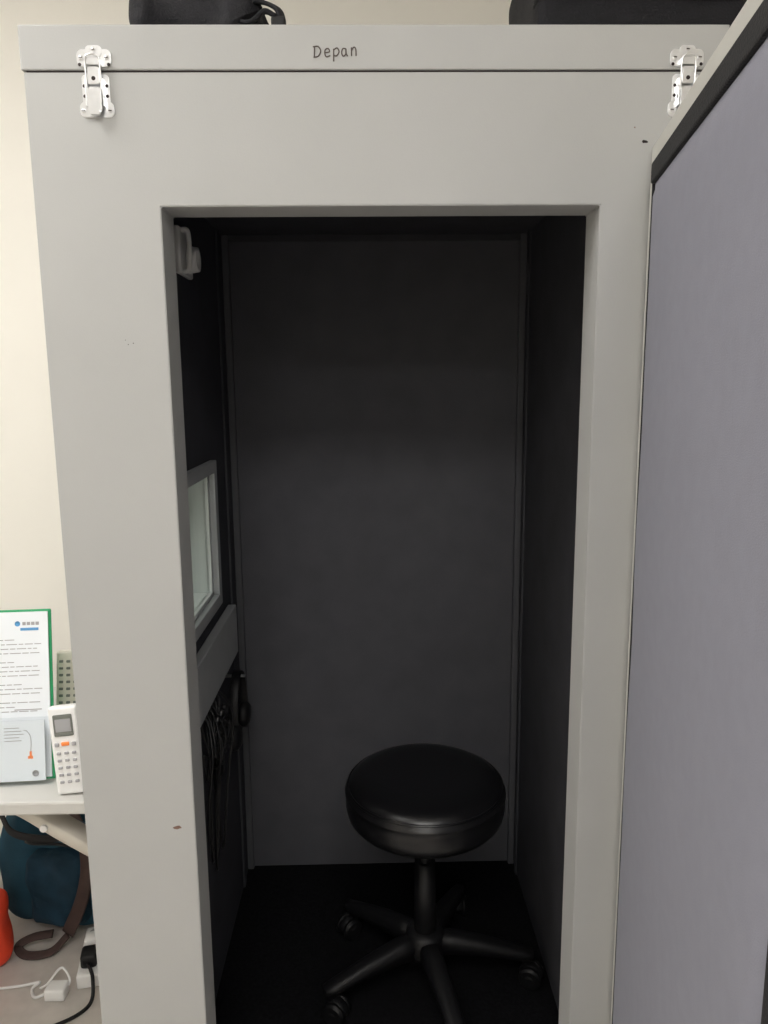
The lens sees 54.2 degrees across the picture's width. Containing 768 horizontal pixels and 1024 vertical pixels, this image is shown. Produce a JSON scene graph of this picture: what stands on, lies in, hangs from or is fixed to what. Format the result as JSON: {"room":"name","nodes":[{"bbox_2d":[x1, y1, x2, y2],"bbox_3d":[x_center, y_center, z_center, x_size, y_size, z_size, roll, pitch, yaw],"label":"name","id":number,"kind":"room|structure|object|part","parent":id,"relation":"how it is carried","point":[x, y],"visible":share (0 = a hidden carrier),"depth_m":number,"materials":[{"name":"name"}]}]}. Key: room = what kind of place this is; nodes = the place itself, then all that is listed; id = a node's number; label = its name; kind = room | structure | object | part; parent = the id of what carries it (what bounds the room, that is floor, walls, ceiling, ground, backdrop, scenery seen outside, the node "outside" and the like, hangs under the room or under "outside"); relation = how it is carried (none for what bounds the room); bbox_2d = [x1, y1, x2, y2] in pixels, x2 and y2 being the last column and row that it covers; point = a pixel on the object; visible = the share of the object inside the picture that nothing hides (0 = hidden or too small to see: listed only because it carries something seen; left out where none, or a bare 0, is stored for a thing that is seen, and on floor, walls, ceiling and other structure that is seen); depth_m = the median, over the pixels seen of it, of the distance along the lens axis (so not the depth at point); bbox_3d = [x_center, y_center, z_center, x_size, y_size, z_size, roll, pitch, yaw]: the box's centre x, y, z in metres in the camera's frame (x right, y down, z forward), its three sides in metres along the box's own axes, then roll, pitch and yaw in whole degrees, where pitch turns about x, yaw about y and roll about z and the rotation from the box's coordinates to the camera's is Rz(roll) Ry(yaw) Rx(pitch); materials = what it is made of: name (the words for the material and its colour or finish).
{"room":"hearing test room","nodes":[
{"label":"hearing test room","id":0,"kind":"room"},
{"bbox_2d":[0,860,101,1023],"bbox_3d":[0.026,1.609,-0.336,4.800,0.100,5.800,-1,10,-1],"label":"floor","id":1,"kind":"structure","parent":0,"point":[17,1006],"depth_m":1.91,"materials":[{"name":"beige plastic"}]},
{"bbox_2d":[0,889,11,959],"bbox_3d":[-1.067,1.076,1.935,0.192,0.208,0.139,-1,10,-1],"label":"bag","id":2,"kind":"object","parent":1,"relation":"on","point":[5,914],"visible":1,"depth_m":1.93,"materials":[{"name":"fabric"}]},
{"bbox_2d":[0,966,70,1001],"bbox_3d":[-0.922,1.166,1.854,0.289,0.055,0.064,-1,10,-1],"label":"cable","id":3,"kind":"object","parent":1,"relation":"on","point":[56,990],"visible":1,"depth_m":1.85,"materials":[{"name":"white plastic"}]},
{"bbox_3d":[-0.945,1.185,1.860,0.242,0.013,0.058,-1,10,-1],"label":"cord","id":4,"kind":"part","parent":3,"relation":"part of","materials":[{"name":"white plastic"}]},
{"bbox_2d":[0,687,87,855],"bbox_3d":[-1.133,0.851,1.673,1.216,0.742,0.540,-1,10,-1],"label":"folding table","id":5,"kind":"object","parent":1,"relation":"on","point":[39,803],"visible":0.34,"depth_m":1.40,"materials":[{"name":"plastic"}]},
{"bbox_2d":[0,609,55,781],"bbox_3d":[-0.745,0.354,1.412,0.230,0.328,0.075,-1,10,-5],"label":"document","id":6,"kind":"object","parent":5,"relation":"on","point":[26,661],"visible":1,"depth_m":1.42,"materials":[{"name":"white paper"}]},
{"bbox_2d":[48,703,82,794],"bbox_3d":[-0.580,0.435,1.377,0.062,0.168,0.034,-1,10,-4],"label":"remote","id":7,"kind":"object","parent":5,"relation":"on","point":[63,724],"visible":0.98,"depth_m":1.37,"materials":[{"name":"white plastic"}]},
{"bbox_3d":[-0.611,0.417,1.496,0.095,0.165,0.100,-1,10,-1],"label":"acrylic organiser","id":8,"kind":"object","parent":5,"relation":"on","visible":0},
{"bbox_2d":[56,650,75,704],"bbox_3d":[-0.626,0.386,1.492,0.049,0.221,0.064,0,10,5],"label":"remote","id":9,"kind":"object","parent":8,"relation":"in","point":[65,689],"visible":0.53,"depth_m":1.48,"materials":[{"name":"plastic"}]},
{"bbox_2d":[0,814,93,959],"bbox_3d":[-0.909,0.921,2.077,0.325,0.464,0.314,0,10,3],"label":"backpack","id":10,"kind":"object","parent":1,"relation":"on","point":[48,882],"visible":0.52,"depth_m":2.02,"materials":[{"name":"teal fabric"}]},
{"bbox_2d":[55,927,98,1023],"bbox_3d":[-0.837,1.163,1.820,0.217,0.076,0.459,7,12,38],"label":"power strip","id":11,"kind":"object","parent":1,"relation":"on","point":[87,974],"visible":0.7,"depth_m":1.88,"materials":[{"name":"white plastic"}]},
{"bbox_3d":[-0.873,1.182,1.757,0.374,0.061,0.108,-6,11,-28],"label":"plug cord","id":12,"kind":"part","parent":11,"relation":"part of","materials":[{"name":"black plastic"}]},
{"bbox_2d":[17,25,729,1023],"bbox_3d":[-0.017,0.192,1.741,1.053,2.000,0.971,-1,10,-1],"label":"booth","id":13,"kind":"object","parent":1,"relation":"on","point":[374,463],"visible":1,"depth_m":1.54,"materials":[{"name":"grey metal"}]},
{"bbox_2d":[76,45,114,117],"bbox_3d":[-0.423,-0.630,1.094,0.050,0.098,0.015,-1,10,-1],"label":"latch","id":14,"kind":"object","parent":13,"relation":"attached to","point":[96,103],"visible":1,"depth_m":1.09,"materials":[{"name":"metal"}]},
{"bbox_3d":[-0.423,-0.636,1.093,0.017,0.024,0.002,-1,10,-1],"label":"bail plate","id":15,"kind":"part","parent":14,"relation":"part of","materials":[{"name":"metal"}]},
{"bbox_3d":[-0.424,-0.663,1.095,0.050,0.024,0.002,-1,10,-1],"label":"strike plate","id":16,"kind":"part","parent":14,"relation":"part of","materials":[{"name":"metal"}]},
{"bbox_3d":[-0.423,-0.602,1.096,0.021,0.036,0.002,-1,10,-1],"label":"lever","id":17,"kind":"part","parent":14,"relation":"part of","materials":[{"name":"metal"}]},
{"bbox_3d":[-0.423,-0.613,1.104,0.040,0.056,0.002,-1,10,-1],"label":"plate","id":18,"kind":"part","parent":14,"relation":"part of","materials":[{"name":"metal"}]},
{"bbox_2d":[174,225,200,279],"bbox_3d":[-0.395,-0.522,1.514,0.032,0.090,0.105,-1,10,-1],"label":"socket","id":19,"kind":"object","parent":13,"relation":"attached to","point":[188,258],"visible":0.98,"depth_m":1.48,"materials":[{"name":"white plastic"}]},
{"bbox_2d":[132,0,285,24],"bbox_3d":[-0.268,-0.801,1.203,0.240,0.139,0.230,-1,10,-1],"label":"pouch","id":20,"kind":"object","parent":13,"relation":"on","point":[147,12],"visible":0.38,"depth_m":1.11,"materials":[{"name":"fabric"}]},
{"bbox_2d":[200,690,233,870],"bbox_3d":[-0.376,0.628,1.717,0.045,0.402,0.221,-1,10,-1],"label":"cable bundle","id":21,"kind":"object","parent":13,"relation":"attached to","point":[218,721],"visible":0.94,"depth_m":1.69,"materials":[{"name":"black plastic"}]},
{"bbox_3d":[-0.394,0.346,1.750,0.022,0.130,0.470,-1,10,-1],"label":"jack panel","id":22,"kind":"part","parent":13,"relation":"part of","materials":[{"name":"paint"}]},
{"bbox_2d":[225,670,250,750],"bbox_3d":[-0.378,0.491,1.911,0.055,0.177,0.202,-1,10,-1],"label":"headphones","id":23,"kind":"object","parent":13,"relation":"attached to","point":[238,687],"visible":0.91,"depth_m":1.87,"materials":[{"name":"black plastic"}]},
{"bbox_2d":[229,723,242,750],"bbox_3d":[-0.365,0.556,1.855,0.028,0.068,0.068,-1,10,-1],"label":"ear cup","id":24,"kind":"object","parent":23,"relation":"on","point":[238,730],"depth_m":1.83,"materials":[{"name":"black plastic"}]},
{"bbox_2d":[238,701,250,726],"bbox_3d":[-0.368,0.534,1.987,0.028,0.068,0.068,-1,10,-1],"label":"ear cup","id":25,"kind":"object","parent":23,"relation":"on","point":[244,711],"depth_m":1.96,"materials":[{"name":"black plastic"}]},
{"bbox_3d":[-0.020,-0.764,1.579,1.043,0.062,0.970,-1,10,-1],"label":"lid","id":26,"kind":"part","parent":13,"relation":"part of","materials":[{"name":"grey laminate"}]},
{"bbox_2d":[322,743,542,1023],"bbox_3d":[0.119,0.866,1.759,0.526,0.542,0.532,-1,10,-1],"label":"round stool","id":27,"kind":"object","parent":13,"relation":"on","point":[424,802],"visible":1,"depth_m":1.70,"materials":[{"name":"black leather"}]},
{"bbox_2d":[324,995,348,1016],"bbox_3d":[-0.108,1.110,1.695,0.056,0.025,0.052,-1,10,-1],"label":"caster","id":28,"kind":"object","parent":27,"relation":"attached to","point":[338,1005],"depth_m":1.68,"materials":[{"name":"black plastic"}]},
{"bbox_2d":[339,914,357,930],"bbox_3d":[-0.091,1.066,1.957,0.055,0.025,0.053,-1,10,-1],"label":"caster","id":29,"kind":"object","parent":27,"relation":"attached to","point":[347,922],"depth_m":1.94,"materials":[{"name":"black plastic"}]},
{"bbox_3d":[-0.027,1.041,1.734,0.238,0.065,0.052,-5,11,-26],"label":"leg","id":30,"kind":"part","parent":27,"relation":"part of","materials":[{"name":"black plastic"}]},
{"bbox_3d":[-0.006,1.016,1.886,0.238,0.065,0.052,8,13,41],"label":"leg","id":31,"kind":"part","parent":27,"relation":"part of","materials":[{"name":"black plastic"}]},
{"bbox_3d":[0.096,0.809,1.757,0.028,0.175,0.028,-1,10,-1],"label":"gas rod","id":32,"kind":"part","parent":27,"relation":"part of","materials":[{"name":"black metal"}]},
{"bbox_3d":[0.095,0.653,1.731,0.368,0.113,0.368,-1,10,-1],"label":"seat","id":33,"kind":"part","parent":27,"relation":"part of","materials":[{"name":"black leather"}]},
{"bbox_3d":[0.132,1.052,1.662,0.052,0.065,0.238,-3,10,-14],"label":"leg","id":34,"kind":"part","parent":27,"relation":"part of","materials":[{"name":"black plastic"}]},
{"bbox_3d":[0.156,1.008,1.919,0.052,0.065,0.238,4,11,25],"label":"leg","id":35,"kind":"part","parent":27,"relation":"part of","materials":[{"name":"black plastic"}]},
{"bbox_2d":[456,901,462,910],"bbox_3d":[0.199,1.050,2.033,0.051,0.025,0.057,-1,10,-1],"label":"caster","id":36,"kind":"object","parent":27,"relation":"attached to","point":[460,907],"depth_m":2.01,"materials":[{"name":"black plastic"}]},
{"bbox_3d":[0.236,1.029,1.794,0.240,0.065,0.056,-1,10,-1],"label":"leg","id":37,"kind":"part","parent":27,"relation":"part of","materials":[{"name":"black plastic"}]},
{"bbox_2d":[519,961,542,980],"bbox_3d":[0.351,1.090,1.792,0.056,0.025,0.052,-1,10,-1],"label":"caster","id":38,"kind":"object","parent":27,"relation":"attached to","point":[529,970],"depth_m":1.78,"materials":[{"name":"black plastic"}]},
{"bbox_2d":[509,0,746,27],"bbox_3d":[0.391,-0.824,1.238,0.330,0.162,0.304,-1,10,-1],"label":"case","id":39,"kind":"object","parent":13,"relation":"on","point":[522,12],"visible":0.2,"depth_m":1.14,"materials":[{"name":"fabric"}]},
{"bbox_2d":[667,45,703,116],"bbox_3d":[0.450,-0.641,1.111,0.050,0.098,0.015,-1,10,-1],"label":"latch","id":40,"kind":"object","parent":13,"relation":"attached to","point":[687,57],"visible":0.69,"depth_m":1.11,"materials":[{"name":"metal"}]},
{"bbox_3d":[0.450,-0.624,1.120,0.040,0.056,0.002,-1,10,-1],"label":"plate","id":41,"kind":"part","parent":40,"relation":"part of","materials":[{"name":"metal"}]},
{"bbox_3d":[0.450,-0.613,1.113,0.021,0.036,0.002,-1,10,-1],"label":"lever","id":42,"kind":"part","parent":40,"relation":"part of","materials":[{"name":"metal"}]},
{"bbox_3d":[0.449,-0.673,1.112,0.050,0.024,0.002,-1,10,-1],"label":"strike plate","id":43,"kind":"part","parent":40,"relation":"part of","materials":[{"name":"metal"}]},
{"bbox_3d":[0.450,-0.647,1.109,0.017,0.024,0.002,-1,10,-1],"label":"bail plate","id":44,"kind":"part","parent":40,"relation":"part of","materials":[{"name":"metal"}]},
{"bbox_2d":[611,0,762,1023],"bbox_3d":[0.378,0.366,0.906,0.048,1.728,0.745,1,10,9],"label":"slab","id":45,"kind":"object","parent":13,"relation":"attached to","point":[750,7],"visible":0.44,"depth_m":0.95,"materials":[{"name":"metal"}]},
{"bbox_2d":[612,0,767,1023],"bbox_3d":[0.349,0.367,0.905,0.014,1.664,0.675,1,10,9],"label":"door","id":46,"kind":"structure","parent":45,"relation":"attached to","point":[691,947],"depth_m":0.78,"materials":[{"name":"grey fabric"}]},
{"bbox_2d":[0,0,512,835],"bbox_3d":[-0.045,-0.272,2.236,4.600,2.750,0.100,-1,10,-1],"label":"wall","id":47,"kind":"structure","parent":0,"point":[32,568],"depth_m":2.11,"materials":[{"name":"beige paint"}]},
{"bbox_2d":[0,836,8,859],"bbox_3d":[-0.032,1.053,2.404,4.600,0.080,0.012,-1,10,-1],"label":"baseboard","id":48,"kind":"structure","parent":47,"relation":"attached to","point":[3,839],"depth_m":2.38,"materials":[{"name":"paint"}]}
]}

